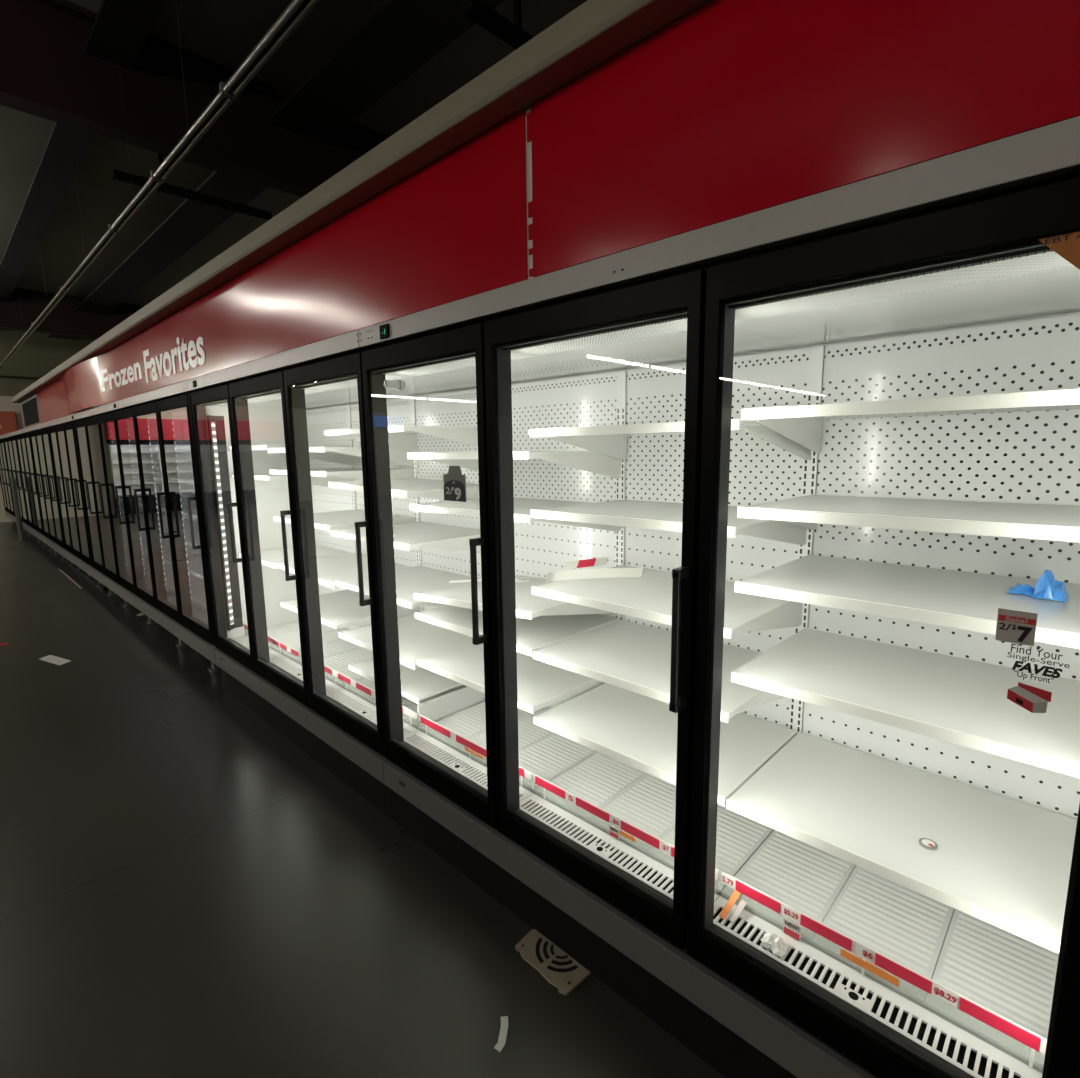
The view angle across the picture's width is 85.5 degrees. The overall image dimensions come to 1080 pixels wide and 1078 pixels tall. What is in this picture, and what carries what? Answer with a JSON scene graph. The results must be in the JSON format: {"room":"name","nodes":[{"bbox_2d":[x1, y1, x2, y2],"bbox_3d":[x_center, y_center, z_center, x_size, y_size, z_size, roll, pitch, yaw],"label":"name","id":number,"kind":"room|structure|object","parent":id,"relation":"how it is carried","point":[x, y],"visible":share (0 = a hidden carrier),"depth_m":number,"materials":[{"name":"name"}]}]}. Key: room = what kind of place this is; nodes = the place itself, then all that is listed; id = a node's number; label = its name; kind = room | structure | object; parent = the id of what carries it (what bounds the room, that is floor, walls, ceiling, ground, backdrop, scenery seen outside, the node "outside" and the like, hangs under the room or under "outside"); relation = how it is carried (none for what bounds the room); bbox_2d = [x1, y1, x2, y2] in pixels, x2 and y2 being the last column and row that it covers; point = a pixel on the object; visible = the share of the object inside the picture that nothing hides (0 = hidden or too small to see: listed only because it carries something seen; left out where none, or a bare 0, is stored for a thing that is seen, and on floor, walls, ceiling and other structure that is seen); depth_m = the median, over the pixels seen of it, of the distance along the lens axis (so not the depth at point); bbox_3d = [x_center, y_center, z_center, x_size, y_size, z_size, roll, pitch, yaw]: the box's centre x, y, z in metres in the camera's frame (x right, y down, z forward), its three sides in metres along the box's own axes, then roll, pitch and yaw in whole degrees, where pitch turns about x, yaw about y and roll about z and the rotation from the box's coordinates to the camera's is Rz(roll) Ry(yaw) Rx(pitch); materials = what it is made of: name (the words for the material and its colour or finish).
{"room":"supermarket","nodes":[
{"label":"supermarket","id":0,"kind":"room"},
{"bbox_2d":[0,396,23,521],"bbox_3d":[-22.137,-0.684,6.793,0.200,3.230,31.200,7,12,43],"label":"wall","id":1,"kind":"structure","parent":0,"point":[6,404],"depth_m":15.20,"materials":[{"name":"beige paint"}]},
{"bbox_2d":[0,411,17,435],"bbox_3d":[-13.906,-2.927,14.895,0.064,0.660,0.860,7,12,43],"label":"sign","id":2,"kind":"object","parent":1,"relation":"attached to","point":[8,423],"visible":0.69,"depth_m":15.05,"materials":[{"name":"red"}]},
{"bbox_2d":[0,329,95,395],"bbox_3d":[-22.155,-3.204,6.395,0.240,1.868,31.200,7,12,43],"label":"ceiling","id":3,"kind":"structure","parent":1,"relation":"attached to","point":[40,354],"depth_m":15.30,"materials":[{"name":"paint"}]},
{"bbox_2d":[70,401,115,414],"bbox_3d":[-2.624,-1.433,4.842,17.100,0.455,0.998,7,12,43],"label":"wall","id":4,"kind":"structure","parent":0,"point":[115,401],"depth_m":6.47,"materials":[{"name":"beige paint"}]},
{"bbox_2d":[22,397,38,425],"bbox_3d":[-8.318,-2.065,9.554,1.900,0.380,0.013,7,12,43],"label":"door","id":5,"kind":"structure","parent":4,"relation":"in","point":[30,409],"depth_m":9.52,"materials":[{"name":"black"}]},
{"bbox_2d":[20,394,40,427],"bbox_3d":[-8.375,-2.074,9.602,2.150,0.435,0.022,7,12,43],"label":"trim","id":6,"kind":"structure","parent":4,"relation":"attached to","point":[34,396],"depth_m":9.62,"materials":[{"name":"grey paint"}]},
{"bbox_2d":[37,378,69,422],"bbox_3d":[-6.644,-1.852,7.948,2.560,0.450,0.012,7,12,43],"label":"sign panel","id":7,"kind":"object","parent":4,"relation":"attached to","point":[52,401],"visible":0.93,"depth_m":7.83,"materials":[{"name":"red plastic"}]},
{"bbox_2d":[62,357,104,413],"bbox_3d":[-5.001,-1.628,6.339,2.020,0.450,0.076,7,12,43],"label":"sign panel","id":8,"kind":"object","parent":4,"relation":"attached to","point":[81,381],"visible":0.99,"depth_m":6.06,"materials":[{"name":"red plastic"}]},
{"bbox_2d":[96,110,527,403],"bbox_3d":[-2.139,-1.256,3.650,5.788,0.450,0.038,7,12,43],"label":"sign panel","id":9,"kind":"object","parent":4,"relation":"attached to","point":[455,228],"visible":0.99,"depth_m":2.27,"materials":[{"name":"red plastic"}]},
{"bbox_2d":[12,0,711,402],"bbox_3d":[-2.741,-1.702,4.828,17.300,0.086,1.116,7,12,43],"label":"trim","id":10,"kind":"structure","parent":4,"relation":"attached to","point":[595,32],"depth_m":1.78,"materials":[{"name":"beige paint"}]},
{"bbox_2d":[525,0,1079,278],"bbox_3d":[1.540,-0.776,0.182,4.374,0.450,0.023,7,12,43],"label":"sign panel","id":11,"kind":"object","parent":4,"relation":"attached to","point":[731,109],"depth_m":1.19,"materials":[{"name":"red plastic"}]},
{"bbox_2d":[0,0,586,305],"bbox_3d":[-12.149,-2.848,-3.267,27.800,0.080,31.400,7,12,43],"label":"ceiling","id":12,"kind":"structure","parent":0,"point":[223,33],"depth_m":6.17,"materials":[{"name":"metal"}]},
{"bbox_2d":[0,300,18,364],"bbox_3d":[-10.877,-4.419,11.850,2.786,1.450,0.084,7,12,43],"label":"ceiling light fixture","id":13,"kind":"object","parent":12,"relation":"hanging from","point":[13,351],"visible":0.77,"depth_m":11.84,"materials":[{"name":"metal"}]},
{"bbox_2d":[14,270,38,348],"bbox_3d":[-8.856,-4.153,9.931,2.786,1.450,0.084,7,12,43],"label":"ceiling light fixture","id":14,"kind":"object","parent":12,"relation":"hanging from","point":[32,328],"visible":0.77,"depth_m":9.91,"materials":[{"name":"metal"}]},
{"bbox_2d":[32,227,68,325],"bbox_3d":[-6.842,-3.888,8.018,2.766,1.450,0.084,7,12,43],"label":"ceiling light fixture","id":15,"kind":"object","parent":12,"relation":"hanging from","point":[58,297],"visible":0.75,"depth_m":8.00,"materials":[{"name":"metal"}]},
{"bbox_2d":[0,288,143,338],"bbox_3d":[-19.144,-3.315,3.452,0.220,0.800,31.200,7,12,43],"label":"roof beam","id":16,"kind":"structure","parent":12,"relation":"attached to","point":[63,319],"depth_m":12.53,"materials":[{"name":"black metal"}]},
{"bbox_2d":[61,152,120,290],"bbox_3d":[-4.843,-3.625,6.119,2.746,1.450,0.084,7,12,43],"label":"ceiling light fixture","id":17,"kind":"object","parent":12,"relation":"hanging from","point":[108,237],"visible":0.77,"depth_m":6.06,"materials":[{"name":"metal"}]},
{"bbox_2d":[110,57,164,231],"bbox_3d":[-3.327,-3.425,4.679,1.426,1.450,0.084,7,12,43],"label":"ceiling light fixture","id":18,"kind":"object","parent":12,"relation":"hanging from","point":[152,184],"visible":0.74,"depth_m":4.69,"materials":[{"name":"metal"}]},
{"bbox_2d":[111,153,271,219],"bbox_3d":[-3.534,-3.909,5.977,0.100,0.820,1.460,7,12,43],"label":"strut","id":19,"kind":"object","parent":12,"relation":"hanging from","point":[118,175],"visible":0.64,"depth_m":5.97,"materials":[{"name":"black metal"}]},
{"bbox_2d":[0,0,388,196],"bbox_3d":[-11.637,-2.327,-3.677,0.220,0.800,31.200,7,12,43],"label":"roof beam","id":20,"kind":"structure","parent":12,"relation":"attached to","point":[46,72],"depth_m":4.92,"materials":[{"name":"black metal"}]},
{"bbox_2d":[153,0,237,179],"bbox_3d":[-2.281,-3.288,3.685,1.446,1.450,0.084,7,12,43],"label":"ceiling light fixture","id":21,"kind":"object","parent":12,"relation":"hanging from","point":[222,100],"visible":0.82,"depth_m":3.69,"materials":[{"name":"metal"}]},
{"bbox_2d":[223,0,319,95],"bbox_3d":[-0.830,-3.097,2.307,2.546,1.450,0.084,7,12,43],"label":"ceiling light fixture","id":22,"kind":"object","parent":12,"relation":"hanging from","point":[296,11],"visible":1,"depth_m":2.90,"materials":[{"name":"metal"}]},
{"bbox_2d":[462,0,533,48],"bbox_3d":[-0.162,-3.606,3.706,0.100,0.820,0.800,7,12,43],"label":"strut","id":23,"kind":"object","parent":12,"relation":"hanging from","point":[479,12],"visible":0.63,"depth_m":3.64,"materials":[{"name":"black metal"}]},
{"bbox_3d":[-4.131,-1.339,-10.807,0.220,0.800,31.200,7,12,43],"label":"roof beam","id":24,"kind":"structure","parent":12,"relation":"attached to","visible":0},
{"bbox_2d":[0,0,166,301],"bbox_3d":[-3.987,-4.037,5.161,27.600,0.270,0.300,7,12,43],"label":"ceiling panel","id":25,"kind":"structure","parent":24,"relation":"attached to","point":[120,28],"depth_m":6.05,"materials":[{"name":"metal"}]},
{"bbox_2d":[48,0,504,339],"bbox_3d":[-2.929,-4.216,6.251,27.600,0.270,0.560,7,12,43],"label":"ceiling panel","id":26,"kind":"structure","parent":24,"relation":"attached to","point":[400,36],"depth_m":5.23,"materials":[{"name":"metal"}]},
{"bbox_2d":[0,522,725,1077],"bbox_3d":[-12.083,2.282,-2.486,27.800,0.100,31.400,7,12,43],"label":"floor","id":27,"kind":"structure","parent":0,"point":[186,891],"depth_m":2.18,"materials":[{"name":"concrete"}]},
{"bbox_2d":[0,435,16,525],"bbox_3d":[-12.723,-1.435,14.466,2.423,2.170,0.902,7,12,43],"label":"case","id":28,"kind":"object","parent":27,"relation":"on","point":[4,476],"visible":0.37,"depth_m":13.95,"materials":[{"name":"black metal"}]},
{"bbox_2d":[10,477,27,541],"bbox_3d":[-10.444,-0.591,11.677,0.178,1.282,0.178,7,12,43],"label":"post","id":29,"kind":"object","parent":27,"relation":"on","point":[12,479],"visible":1,"depth_m":11.66,"materials":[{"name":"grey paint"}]},
{"bbox_2d":[2,432,37,539],"bbox_3d":[-10.911,-1.197,12.746,2.583,2.170,0.902,7,12,43],"label":"case","id":30,"kind":"object","parent":27,"relation":"on","point":[10,444],"visible":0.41,"depth_m":12.15,"materials":[{"name":"black metal"}]},
{"bbox_2d":[14,428,54,550],"bbox_3d":[-9.190,-0.970,11.111,2.173,2.170,0.902,7,12,43],"label":"case","id":31,"kind":"object","parent":27,"relation":"on","point":[35,527],"visible":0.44,"depth_m":10.73,"materials":[{"name":"black metal"}]},
{"bbox_2d":[28,422,72,566],"bbox_3d":[-7.602,-0.761,9.602,2.213,2.170,0.902,7,12,43],"label":"case","id":32,"kind":"object","parent":27,"relation":"on","point":[39,434],"visible":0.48,"depth_m":9.21,"materials":[{"name":"black metal"}]},
{"bbox_2d":[40,655,69,664],"bbox_3d":[-4.046,1.009,4.873,0.378,0.001,0.099,4,10,27],"label":"paper sheet","id":33,"kind":"object","parent":27,"relation":"on","point":[50,658],"visible":1,"depth_m":4.86,"materials":[{"name":"white paper"}]},
{"bbox_2d":[59,568,81,588],"bbox_3d":[-6.549,0.540,8.131,1.900,0.012,0.015,8,12,44],"label":"metal strip","id":34,"kind":"object","parent":27,"relation":"on","point":[64,573],"visible":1,"depth_m":8.03,"materials":[{"name":"grey metal"}]},
{"bbox_2d":[46,415,101,587],"bbox_3d":[-6.050,-0.557,8.128,2.073,2.170,0.902,7,12,43],"label":"case","id":35,"kind":"object","parent":27,"relation":"on","point":[61,430],"visible":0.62,"depth_m":7.72,"materials":[{"name":"black metal"}]},
{"bbox_2d":[68,562,108,590],"bbox_3d":[-6.364,0.492,8.355,2.650,0.035,0.260,7,12,43],"label":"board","id":36,"kind":"object","parent":27,"relation":"on","point":[93,580],"visible":0.36,"depth_m":8.02,"materials":[{"name":"black"}]},
{"bbox_2d":[71,380,220,672],"bbox_3d":[-3.679,-0.245,5.877,4.481,2.170,0.902,7,12,43],"label":"case","id":37,"kind":"object","parent":27,"relation":"on","point":[138,466],"visible":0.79,"depth_m":4.97,"materials":[{"name":"black metal"}]},
{"bbox_2d":[187,330,484,818],"bbox_3d":[-1.250,0.075,3.569,2.237,2.170,0.902,7,12,43],"label":"case","id":38,"kind":"object","parent":27,"relation":"on","point":[280,438],"visible":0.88,"depth_m":3.36,"materials":[{"name":"black metal"}]},
{"bbox_2d":[254,473,286,477],"bbox_3d":[-1.731,-0.447,4.054,0.667,0.012,0.541,7,12,43],"label":"shelf","id":39,"kind":"object","parent":38,"relation":"attached to","point":[256,475],"depth_m":3.76,"materials":[{"name":"metal"}]},
{"bbox_2d":[260,545,350,566],"bbox_3d":[-1.724,0.107,4.139,0.667,0.012,0.541,7,12,43],"label":"shelf","id":40,"kind":"object","parent":38,"relation":"attached to","point":[271,555],"depth_m":4.15,"materials":[{"name":"metal"}]},
{"bbox_2d":[268,445,348,446],"bbox_3d":[-1.734,-0.634,4.026,0.667,0.012,0.541,7,12,43],"label":"shelf","id":41,"kind":"object","parent":38,"relation":"attached to","point":[268,445],"depth_m":3.85,"materials":[{"name":"metal"}]},
{"bbox_2d":[209,373,411,406],"bbox_3d":[-1.415,-0.817,3.271,2.233,0.018,0.143,7,12,43],"label":"outlet","id":42,"kind":"object","parent":38,"relation":"attached to","point":[349,383],"depth_m":2.99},
{"bbox_2d":[279,552,408,585],"bbox_3d":[-1.203,0.175,3.644,0.737,0.012,0.541,10,13,43],"label":"shelf","id":43,"kind":"object","parent":38,"relation":"attached to","point":[330,569],"depth_m":3.63,"materials":[{"name":"metal"}]},
{"bbox_2d":[276,510,414,527],"bbox_3d":[-1.207,-0.131,3.597,0.737,0.012,0.541,7,12,43],"label":"shelf","id":44,"kind":"object","parent":38,"relation":"attached to","point":[346,518],"depth_m":3.52,"materials":[{"name":"metal"}]},
{"bbox_2d":[285,467,412,473],"bbox_3d":[-1.210,-0.418,3.553,0.737,0.012,0.541,7,12,43],"label":"shelf","id":45,"kind":"object","parent":38,"relation":"attached to","point":[349,470],"depth_m":3.42,"materials":[{"name":"metal"}]},
{"bbox_2d":[283,589,417,626],"bbox_3d":[-1.200,0.413,3.680,0.737,0.012,0.541,7,12,43],"label":"shelf","id":46,"kind":"object","parent":38,"relation":"attached to","point":[342,608],"depth_m":3.56,"materials":[{"name":"metal"}]},
{"bbox_2d":[325,447,396,448],"bbox_3d":[-1.212,-0.546,3.534,0.737,0.012,0.541,7,12,43],"label":"shelf","id":47,"kind":"object","parent":38,"relation":"attached to","point":[325,447],"depth_m":3.17,"materials":[{"name":"metal"}]},
{"bbox_2d":[351,658,462,700],"bbox_3d":[-0.647,0.710,3.204,0.668,0.012,0.496,7,12,43],"label":"shelf","id":48,"kind":"object","parent":38,"relation":"attached to","point":[419,684],"depth_m":3.02,"materials":[{"name":"metal"}]},
{"bbox_2d":[341,614,472,666],"bbox_3d":[-0.655,0.524,3.169,0.731,0.012,0.541,7,12,43],"label":"shelf","id":49,"kind":"object","parent":38,"relation":"attached to","point":[418,639],"depth_m":3.10,"materials":[{"name":"metal"}]},
{"bbox_2d":[336,478,478,493],"bbox_3d":[-0.666,-0.283,3.046,0.731,0.012,0.541,10,13,43],"label":"shelf","id":50,"kind":"object","parent":38,"relation":"attached to","point":[402,485],"depth_m":2.94,"materials":[{"name":"metal"}]},
{"bbox_2d":[337,566,478,605],"bbox_3d":[-0.659,0.234,3.125,0.731,0.012,0.541,7,12,43],"label":"shelf","id":51,"kind":"object","parent":38,"relation":"attached to","point":[411,580],"depth_m":3.15,"materials":[{"name":"metal"}]},
{"bbox_2d":[337,521,479,546],"bbox_3d":[-0.662,-0.035,3.084,0.731,0.012,0.541,7,12,43],"label":"shelf","id":52,"kind":"object","parent":38,"relation":"attached to","point":[418,533],"depth_m":3.01,"materials":[{"name":"metal"}]},
{"bbox_2d":[388,425,476,433],"bbox_3d":[-0.669,-0.558,3.004,0.731,0.012,0.541,7,12,43],"label":"shelf","id":53,"kind":"object","parent":38,"relation":"attached to","point":[396,429],"depth_m":2.71,"materials":[{"name":"metal"}]},
{"bbox_2d":[494,1016,507,1051],"bbox_3d":[-0.110,1.438,1.701,0.030,0.006,0.107,1,9,8],"label":"paper strip","id":54,"kind":"object","parent":27,"relation":"on","point":[499,1046],"visible":1,"depth_m":1.70,"materials":[{"name":"white paper"}]},
{"bbox_2d":[515,929,590,994],"bbox_3d":[0.029,1.399,1.938,0.260,0.008,0.121,7,12,43],"label":"floor vent","id":55,"kind":"object","parent":27,"relation":"in","point":[556,966],"visible":1,"depth_m":1.93,"materials":[{"name":"beige plastic"}]},
{"bbox_2d":[183,116,1079,1077],"bbox_3d":[-0.177,0.216,2.550,5.385,2.170,0.902,7,12,43],"label":"case","id":56,"kind":"object","parent":27,"relation":"on","point":[830,435],"depth_m":1.64,"materials":[{"name":"white metal"}]},
{"bbox_2d":[379,323,389,338],"bbox_3d":[-0.591,-0.788,2.218,0.058,0.050,0.010,7,12,43],"label":"display","id":57,"kind":"object","parent":56,"relation":"attached to","point":[384,329],"visible":1,"depth_m":2.21,"materials":[{"name":"black plastic"}]},
{"bbox_2d":[443,466,465,501],"bbox_3d":[-0.301,-0.195,2.051,0.124,0.124,0.005,7,12,43],"label":"tag","id":58,"kind":"object","parent":56,"relation":"attached to","point":[454,483],"visible":1,"depth_m":2.05,"materials":[{"name":"grey paper"}]},
{"bbox_2d":[446,481,460,499],"bbox_3d":[-0.305,-0.171,2.058,0.086,0.067,0.001,7,12,43],"label":"print","id":59,"kind":"object","parent":58,"relation":"attached to","point":[453,488],"depth_m":2.06,"materials":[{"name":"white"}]},
{"bbox_2d":[444,480,465,501],"bbox_3d":[-0.301,-0.171,2.055,0.120,0.073,0.001,7,12,43],"label":"print","id":60,"kind":"object","parent":58,"relation":"attached to","point":[454,490],"depth_m":2.05,"materials":[{"name":"black paper"}]},
{"bbox_2d":[418,575,571,614],"bbox_3d":[-0.111,0.232,2.592,0.751,0.012,0.541,2,8,44],"label":"shelf","id":61,"kind":"object","parent":56,"relation":"attached to","point":[459,595],"depth_m":2.49,"materials":[{"name":"metal"}]},
{"bbox_2d":[417,497,591,518],"bbox_3d":[-0.116,-0.144,2.535,0.751,0.012,0.541,7,12,43],"label":"shelf","id":62,"kind":"object","parent":56,"relation":"attached to","point":[522,505],"depth_m":2.51,"materials":[{"name":"metal"}]},
{"bbox_2d":[419,643,595,708],"bbox_3d":[-0.107,0.568,2.643,0.751,0.012,0.541,7,12,43],"label":"shelf","id":63,"kind":"object","parent":56,"relation":"attached to","point":[540,684],"depth_m":2.50,"materials":[{"name":"metal"}]},
{"bbox_2d":[417,605,619,650],"bbox_3d":[-0.109,0.346,2.609,0.751,0.012,0.541,7,12,43],"label":"shelf","id":64,"kind":"object","parent":56,"relation":"attached to","point":[539,633],"depth_m":2.47,"materials":[{"name":"metal"}]},
{"bbox_2d":[530,451,599,454],"bbox_3d":[-0.118,-0.367,2.501,0.751,0.012,0.541,7,12,43],"label":"shelf","id":65,"kind":"object","parent":56,"relation":"attached to","point":[531,452],"depth_m":2.21,"materials":[{"name":"metal"}]},
{"bbox_2d":[609,825,618,839],"bbox_3d":[0.250,0.988,1.969,0.040,0.036,0.002,7,12,43],"label":"tag","id":66,"kind":"object","parent":56,"relation":"attached to","point":[613,831],"visible":1,"depth_m":1.97,"materials":[{"name":"grey paper"}]},
{"bbox_2d":[610,831,617,838],"bbox_3d":[0.249,0.999,1.970,0.036,0.015,0.001,7,12,43],"label":"print","id":67,"kind":"object","parent":66,"relation":"attached to","point":[613,833],"depth_m":1.97,"materials":[{"name":"red paper"}]},
{"bbox_2d":[535,620,763,716],"bbox_3d":[0.441,0.425,2.088,0.763,0.012,0.541,7,12,43],"label":"shelf","id":68,"kind":"object","parent":56,"relation":"attached to","point":[631,655],"depth_m":2.08,"materials":[{"name":"metal"}]},
{"bbox_2d":[537,500,775,531],"bbox_3d":[0.434,-0.092,2.009,0.763,0.012,0.541,7,12,43],"label":"shelf","id":69,"kind":"object","parent":56,"relation":"attached to","point":[665,515],"depth_m":1.92,"materials":[{"name":"metal"}]},
{"bbox_2d":[535,565,793,632],"bbox_3d":[0.438,0.184,2.051,0.763,0.012,0.541,7,12,43],"label":"shelf","id":70,"kind":"object","parent":56,"relation":"attached to","point":[648,596],"depth_m":1.95,"materials":[{"name":"metal"}]},
{"bbox_2d":[562,557,607,569],"bbox_3d":[0.193,0.102,2.461,0.237,0.030,0.015,-5,10,-26],"label":"tag","id":71,"kind":"object","parent":70,"relation":"on","point":[596,561],"visible":1,"depth_m":2.46,"materials":[{"name":"white paper"}]},
{"bbox_2d":[577,558,596,567],"bbox_3d":[0.197,0.102,2.463,0.109,0.029,0.015,-5,10,-26],"label":"print","id":72,"kind":"object","parent":71,"relation":"on","point":[587,562],"depth_m":2.46,"materials":[{"name":"red paper"}]},
{"bbox_2d":[536,683,796,799],"bbox_3d":[0.444,0.677,2.126,0.763,0.012,0.541,7,12,43],"label":"shelf","id":73,"kind":"object","parent":56,"relation":"attached to","point":[639,731],"depth_m":2.06,"materials":[{"name":"metal"}]},
{"bbox_2d":[618,420,764,434],"bbox_3d":[0.430,-0.370,1.967,0.763,0.012,0.541,7,12,43],"label":"shelf","id":74,"kind":"object","parent":56,"relation":"attached to","point":[738,427],"depth_m":1.67,"materials":[{"name":"metal"}]},
{"bbox_2d":[719,890,739,919],"bbox_3d":[0.537,1.034,1.652,0.068,0.052,0.020,-6,10,-33],"label":"paper scrap","id":75,"kind":"object","parent":56,"relation":"on","point":[735,895],"visible":1,"depth_m":1.65,"materials":[{"name":"orange paper"}]},
{"bbox_2d":[728,900,746,922],"bbox_3d":[0.554,1.044,1.637,0.057,0.036,0.017,-6,10,-33],"label":"paper scrap","id":76,"kind":"object","parent":56,"relation":"on","point":[738,910],"visible":1,"depth_m":1.64,"materials":[{"name":"grey paper"}]},
{"bbox_2d":[760,929,789,957],"bbox_3d":[0.621,1.058,1.545,0.071,0.027,0.068,7,12,43],"label":"paper scrap","id":77,"kind":"object","parent":56,"relation":"on","point":[776,944],"visible":1,"depth_m":1.53,"materials":[{"name":"white paper"}]},
{"bbox_2d":[783,918,800,940],"bbox_3d":[0.675,1.046,1.566,0.046,0.044,0.002,7,12,43],"label":"tag","id":78,"kind":"object","parent":56,"relation":"attached to","point":[790,928],"visible":1,"depth_m":1.56,"materials":[{"name":"grey paper"}]},
{"bbox_2d":[783,927,799,940],"bbox_3d":[0.675,1.059,1.567,0.041,0.018,0.001,7,12,43],"label":"print","id":79,"kind":"object","parent":78,"relation":"attached to","point":[794,932],"depth_m":1.56,"materials":[{"name":"red paper"}]},
{"bbox_2d":[785,920,798,931],"bbox_3d":[0.674,1.035,1.564,0.037,0.013,0.001,7,12,43],"label":"print","id":80,"kind":"object","parent":78,"relation":"on","point":[790,926],"depth_m":1.57,"materials":[{"name":"black"}]},
{"bbox_2d":[728,732,1076,939],"bbox_3d":[0.998,0.752,1.600,0.763,0.012,0.541,7,12,43],"label":"shelf","id":81,"kind":"object","parent":56,"relation":"attached to","point":[1002,862],"depth_m":1.54,"materials":[{"name":"metal"}]},
{"bbox_2d":[734,628,1079,762],"bbox_3d":[0.993,0.377,1.543,0.763,0.012,0.541,7,12,43],"label":"shelf","id":82,"kind":"object","parent":56,"relation":"attached to","point":[956,700],"depth_m":1.48,"materials":[{"name":"metal"}]},
{"bbox_2d":[738,555,1079,632],"bbox_3d":[0.990,0.126,1.505,0.763,0.012,0.541,7,12,43],"label":"shelf","id":83,"kind":"object","parent":56,"relation":"attached to","point":[970,601],"depth_m":1.45,"materials":[{"name":"metal"}]},
{"bbox_2d":[745,495,1079,526],"bbox_3d":[0.988,-0.073,1.475,0.763,0.012,0.541,7,12,43],"label":"shelf","id":84,"kind":"object","parent":56,"relation":"attached to","point":[849,510],"depth_m":1.40,"materials":[{"name":"metal"}]},
{"bbox_2d":[799,405,1079,419],"bbox_3d":[0.985,-0.322,1.437,0.763,0.012,0.541,7,12,43],"label":"shelf","id":85,"kind":"object","parent":56,"relation":"attached to","point":[806,412],"depth_m":1.36,"materials":[{"name":"metal"}]},
{"bbox_2d":[995,608,1037,645],"bbox_3d":[0.826,0.153,1.015,0.053,0.058,0.003,7,12,43],"label":"price card","id":86,"kind":"object","parent":56,"relation":"attached to","point":[1013,626],"visible":1,"depth_m":1.01,"materials":[{"name":"grey"}]},
{"bbox_2d":[998,623,1032,642],"bbox_3d":[0.826,0.164,1.016,0.046,0.030,0.001,7,12,43],"label":"print","id":87,"kind":"object","parent":86,"relation":"attached to","point":[1007,632],"depth_m":1.02,"materials":[{"name":"black"}]},
{"bbox_2d":[1005,616,1027,623],"bbox_3d":[0.825,0.140,1.012,0.030,0.008,0.001,7,12,43],"label":"print","id":88,"kind":"object","parent":86,"relation":"attached to","point":[1008,619],"depth_m":1.01,"materials":[{"name":"grey"}]},
{"bbox_2d":[998,614,1035,624],"bbox_3d":[0.826,0.140,1.012,0.050,0.010,0.001,7,12,43],"label":"print","id":89,"kind":"object","parent":86,"relation":"on","point":[1003,619],"depth_m":1.01,"materials":[{"name":"red paper"}]},
{"bbox_2d":[1007,583,1034,595],"bbox_3d":[1.166,0.118,1.412,0.052,0.023,0.056,7,12,43],"label":"scrap","id":90,"kind":"object","parent":56,"relation":"on","point":[1027,589],"visible":0.96,"depth_m":1.40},
{"bbox_2d":[1007,644,1069,712],"bbox_3d":[0.853,0.244,1.007,0.082,0.117,0.001,7,12,43],"label":"decal","id":91,"kind":"object","parent":56,"relation":"attached to","point":[1032,699],"visible":1,"depth_m":1.01,"materials":[{"name":"black"}]},
{"bbox_2d":[1016,697,1022,704],"bbox_3d":[0.841,0.285,1.025,0.011,0.012,0.001,7,12,43],"label":"print","id":92,"kind":"object","parent":91,"relation":"attached to","point":[1019,700],"depth_m":1.02,"materials":[{"name":"black paper"}]},
{"bbox_2d":[1007,689,1032,712],"bbox_3d":[0.842,0.284,1.025,0.036,0.034,0.001,7,12,43],"label":"print","id":93,"kind":"object","parent":91,"relation":"attached to","point":[1023,698],"depth_m":1.02,"materials":[{"name":"red"}]},
{"bbox_2d":[1009,686,1047,702],"bbox_3d":[0.850,0.271,1.015,0.058,0.026,0.001,7,12,43],"label":"print","id":94,"kind":"object","parent":91,"relation":"on","point":[1017,694],"depth_m":1.02,"materials":[{"name":"cardboard"}]},
{"bbox_2d":[1018,682,1051,701],"bbox_3d":[0.854,0.265,1.009,0.045,0.024,0.001,7,12,43],"label":"print","id":95,"kind":"object","parent":91,"relation":"attached to","point":[1026,693],"depth_m":1.01,"materials":[{"name":"red"}]},
{"bbox_2d":[1032,702,1046,712],"bbox_3d":[0.861,0.290,1.007,0.018,0.026,0.001,7,12,43],"label":"print","id":96,"kind":"object","parent":91,"relation":"attached to","point":[1037,707],"depth_m":1.01,"materials":[{"name":"grey"}]},
{"bbox_2d":[1032,569,1069,601],"bbox_3d":[1.205,0.103,1.376,0.067,0.062,0.111,7,12,43],"label":"scrap","id":97,"kind":"object","parent":56,"relation":"on","point":[1046,587],"visible":0.99,"depth_m":1.36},
{"bbox_2d":[1038,231,1079,269],"bbox_3d":[0.844,-0.438,0.903,0.139,0.094,0.001,7,12,43],"label":"sticker","id":98,"kind":"object","parent":56,"relation":"attached to","point":[1067,246],"visible":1,"depth_m":0.92,"materials":[{"name":"orange paper"}]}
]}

